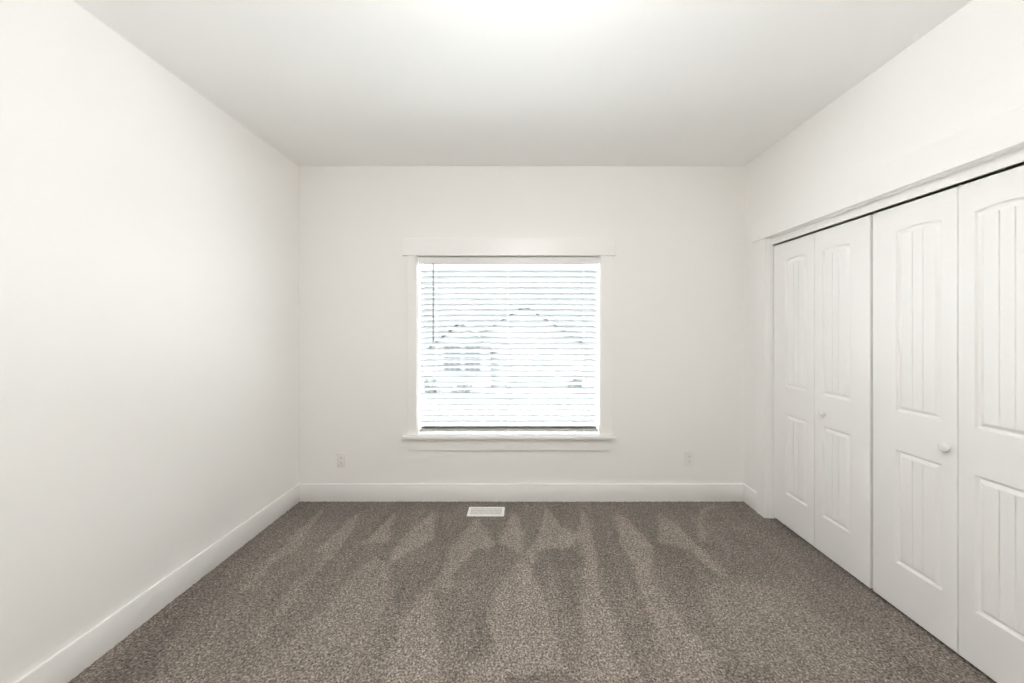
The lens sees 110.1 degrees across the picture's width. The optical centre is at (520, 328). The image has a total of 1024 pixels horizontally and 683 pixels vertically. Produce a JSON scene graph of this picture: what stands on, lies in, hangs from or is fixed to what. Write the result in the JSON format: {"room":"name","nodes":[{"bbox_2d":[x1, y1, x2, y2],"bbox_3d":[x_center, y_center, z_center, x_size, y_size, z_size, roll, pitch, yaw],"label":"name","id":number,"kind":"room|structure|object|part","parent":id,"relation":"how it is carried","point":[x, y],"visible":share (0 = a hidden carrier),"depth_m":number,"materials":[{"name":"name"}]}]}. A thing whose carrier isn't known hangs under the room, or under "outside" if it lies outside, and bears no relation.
{"room":"empty bedroom","nodes":[
{"label":"empty bedroom","id":0,"kind":"room"},
{"bbox_2d":[0,0,298,682],"bbox_3d":[-1.894,0.051,0.896,0.150,2.761,4.392,0,0,0],"label":"wall","id":1,"kind":"structure","parent":0,"point":[149,237],"depth_m":1.62,"materials":[{"name":"white paint"}]},
{"bbox_2d":[14,484,299,682],"bbox_3d":[-1.812,1.343,0.891,0.014,0.147,4.082,0,0,0],"label":"baseboard","id":2,"kind":"structure","parent":1,"relation":"attached to","point":[70,661],"depth_m":1.73,"materials":[{"name":"white wood"}]},
{"bbox_2d":[72,0,971,165],"bbox_3d":[0.365,-1.430,0.896,4.669,0.200,4.392,0,0,0],"label":"ceiling","id":3,"kind":"structure","parent":0,"point":[321,82],"depth_m":1.82,"materials":[{"name":"white paint"}]},
{"bbox_2d":[68,501,996,682],"bbox_3d":[0.360,1.410,0.891,4.399,0.013,4.122,0,0,0],"label":"floor","id":4,"kind":"structure","parent":0,"point":[327,592],"depth_m":1.80,"materials":[{"name":"carpet"}]},
{"bbox_2d":[467,507,504,515],"bbox_3d":[-0.268,1.407,2.754,0.281,0.006,0.136,0,0,0],"label":"floor vent","id":5,"kind":"object","parent":4,"relation":"in","point":[472,511],"visible":1,"depth_m":2.75,"materials":[{"name":"white metal"}]},
{"bbox_2d":[470,508,501,513],"bbox_3d":[-0.268,1.406,2.754,0.244,0.003,0.102,0,0,0],"label":"grille","id":6,"kind":"object","parent":5,"relation":"attached to","point":[472,510],"depth_m":2.76,"materials":[{"name":"white metal"}]},
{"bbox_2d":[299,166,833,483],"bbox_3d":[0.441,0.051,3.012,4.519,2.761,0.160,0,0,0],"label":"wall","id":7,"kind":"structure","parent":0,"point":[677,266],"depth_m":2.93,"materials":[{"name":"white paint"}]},
{"bbox_2d":[337,453,345,466],"bbox_3d":[-1.468,1.075,2.928,0.072,0.120,0.008,0,0,0],"label":"electrical outlet","id":8,"kind":"object","parent":7,"relation":"attached to","point":[341,457],"visible":1,"depth_m":2.93,"materials":[{"name":"white plastic"}]},
{"bbox_2d":[402,238,615,449],"bbox_3d":[-0.096,0.129,2.986,1.732,1.728,0.218,0,0,0],"label":"window","id":9,"kind":"structure","parent":7,"relation":"in","point":[413,248],"depth_m":2.91,"materials":[{"name":"white wood"}]},
{"bbox_3d":[-0.888,0.137,2.923,0.074,1.462,0.018,0,0,0],"label":"casing","id":10,"kind":"part","parent":9,"relation":"part of","materials":[{"name":"white wood"}]},
{"bbox_2d":[419,257,598,431],"bbox_3d":[-0.101,0.133,2.970,1.476,1.445,0.080,0,0,0],"label":"blind","id":11,"kind":"object","parent":9,"relation":"attached to","point":[422,260],"visible":1,"depth_m":2.98,"materials":[{"name":"white plastic"}]},
{"bbox_3d":[-0.101,0.844,2.983,1.476,0.022,0.052,0,0,0],"label":"rail","id":12,"kind":"part","parent":11,"relation":"part of","materials":[{"name":"grey plastic"}]},
{"bbox_3d":[0.520,0.151,2.983,0.009,1.384,0.054,0,0,0],"label":"ladder cord","id":13,"kind":"part","parent":11,"relation":"part of","materials":[{"name":"white fabric"}]},
{"bbox_3d":[-0.101,0.138,3.068,1.488,1.460,0.047,0,0,0],"label":"frame","id":14,"kind":"part","parent":9,"relation":"part of","materials":[{"name":"white plastic"}]},
{"bbox_3d":[-0.096,-0.664,2.920,1.732,0.141,0.024,0,0,0],"label":"head casing","id":15,"kind":"part","parent":9,"relation":"part of","materials":[{"name":"white wood"}]},
{"bbox_3d":[0.692,0.137,2.923,0.086,1.462,0.018,0,0,0],"label":"casing","id":16,"kind":"part","parent":9,"relation":"part of","materials":[{"name":"white wood"}]},
{"bbox_2d":[300,484,743,501],"bbox_3d":[0.012,1.343,2.925,3.634,0.147,0.014,0,0,0],"label":"baseboard","id":17,"kind":"structure","parent":7,"relation":"attached to","point":[308,492],"depth_m":2.92,"materials":[{"name":"white wood"}]},
{"bbox_2d":[685,451,693,465],"bbox_3d":[1.377,1.066,2.928,0.072,0.120,0.008,0,0,0],"label":"electrical outlet","id":18,"kind":"object","parent":7,"relation":"attached to","point":[689,455],"visible":1,"depth_m":2.93,"materials":[{"name":"white plastic"}]},
{"bbox_2d":[744,0,1023,490],"bbox_3d":[1.887,0.051,0.891,0.115,2.761,4.082,0,0,0],"label":"wall","id":19,"kind":"structure","parent":0,"point":[966,71],"depth_m":1.77,"materials":[{"name":"white paint"}]},
{"bbox_2d":[744,484,755,510],"bbox_3d":[1.822,1.343,2.837,0.014,0.147,0.161,0,0,0],"label":"baseboard","id":20,"kind":"structure","parent":19,"relation":"attached to","point":[749,494],"depth_m":2.83,"materials":[{"name":"white wood"}]},
{"bbox_2d":[774,215,872,588],"bbox_3d":[1.881,0.393,2.288,0.067,2.006,0.732,0,0,0],"label":"door","id":21,"kind":"structure","parent":19,"relation":"in","point":[823,280],"depth_m":2.20,"materials":[{"name":"white wood"}]},
{"bbox_3d":[1.861,0.523,2.212,0.027,0.040,0.040,0,0,0],"label":"knob","id":22,"kind":"part","parent":21,"relation":"part of","materials":[{"name":"white ceramic"}]},
{"bbox_2d":[752,103,1023,518],"bbox_3d":[1.873,0.303,1.910,0.139,2.226,1.780,0,0,0],"label":"door frame","id":23,"kind":"structure","parent":19,"relation":"attached to","point":[995,143],"depth_m":1.95,"materials":[{"name":"white wood"}]},
{"bbox_3d":[1.820,0.373,2.711,0.018,2.086,0.093,0,0,0],"label":"casing","id":24,"kind":"part","parent":23,"relation":"part of","materials":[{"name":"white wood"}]},
{"bbox_3d":[1.816,-0.740,1.910,0.026,0.140,1.780,0,0,0],"label":"head casing","id":25,"kind":"part","parent":23,"relation":"part of","materials":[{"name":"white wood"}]},
{"bbox_2d":[873,165,1023,682],"bbox_3d":[1.881,0.393,1.537,0.067,2.006,0.742,0,0,0],"label":"door","id":26,"kind":"structure","parent":19,"relation":"in","point":[948,265],"depth_m":1.55,"materials":[{"name":"white wood"}]},
{"bbox_3d":[1.861,0.523,1.574,0.027,0.040,0.040,0,0,0],"label":"knob","id":27,"kind":"part","parent":26,"relation":"part of","materials":[{"name":"white metal"}]},
{"bbox_2d":[834,162,1023,226],"bbox_3d":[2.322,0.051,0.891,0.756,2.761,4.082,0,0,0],"label":"door track","id":28,"kind":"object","parent":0,"point":[1021,163],"depth_m":2.18,"materials":[{"name":"metal"}]},
{"label":"outside","id":29,"kind":"structure","parent":0,"visible":0},
{"bbox_2d":[424,363,594,425],"bbox_3d":[0.000,3.311,46.650,120.000,0.200,86.700,0,0,0],"label":"ground","id":30,"kind":"structure","parent":29,"point":[425,369],"depth_m":14.74,"materials":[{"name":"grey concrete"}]},
{"bbox_2d":[424,379,439,392],"bbox_3d":[-4.607,2.872,18.102,0.991,0.739,0.952,0,0,0],"label":"shrub","id":31,"kind":"object","parent":30,"relation":"on","point":[425,380],"visible":0.52,"depth_m":17.90,"materials":[{"name":"grey plant"}]},
{"bbox_2d":[451,385,473,392],"bbox_3d":[-2.886,2.974,17.788,1.166,0.551,1.142,0,0,0],"label":"shrub","id":32,"kind":"object","parent":30,"relation":"on","point":[452,391],"visible":0.52,"depth_m":17.57,"materials":[{"name":"grey plant"}]},
{"bbox_2d":[427,303,582,386],"bbox_3d":[-0.775,0.611,24.175,8.750,5.200,10.450,0,0,0],"label":"house","id":33,"kind":"structure","parent":30,"relation":"on","point":[432,369],"depth_m":20.00,"materials":[{"name":"grey"}]},
{"bbox_3d":[-3.700,1.636,19.295,0.900,1.450,0.050,0,0,0],"label":"pane","id":34,"kind":"part","parent":33,"relation":"part of","materials":[{"name":"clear glass"}]},
{"bbox_3d":[-2.610,1.636,19.295,0.820,1.450,0.050,0,0,0],"label":"pane","id":35,"kind":"part","parent":33,"relation":"part of","materials":[{"name":"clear glass"}]},
{"bbox_3d":[-0.170,2.136,20.005,2.460,2.150,0.090,0,0,0],"label":"garage door","id":36,"kind":"part","parent":33,"relation":"part of","materials":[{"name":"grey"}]},
{"bbox_2d":[568,374,582,386],"bbox_3d":[2.910,2.843,18.989,0.882,0.787,0.861,0,0,0],"label":"shrub","id":37,"kind":"object","parent":30,"relation":"on","point":[571,380],"visible":0.44,"depth_m":18.85,"materials":[{"name":"grey plant"}]},
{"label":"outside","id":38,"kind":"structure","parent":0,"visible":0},
{"bbox_2d":[424,264,594,358],"bbox_3d":[0.000,-7.040,66.500,200.000,20.930,65.000,0,0,0],"label":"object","id":39,"kind":"structure","parent":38,"point":[427,267],"depth_m":59.76,"materials":[{"name":"grey"}]}
]}

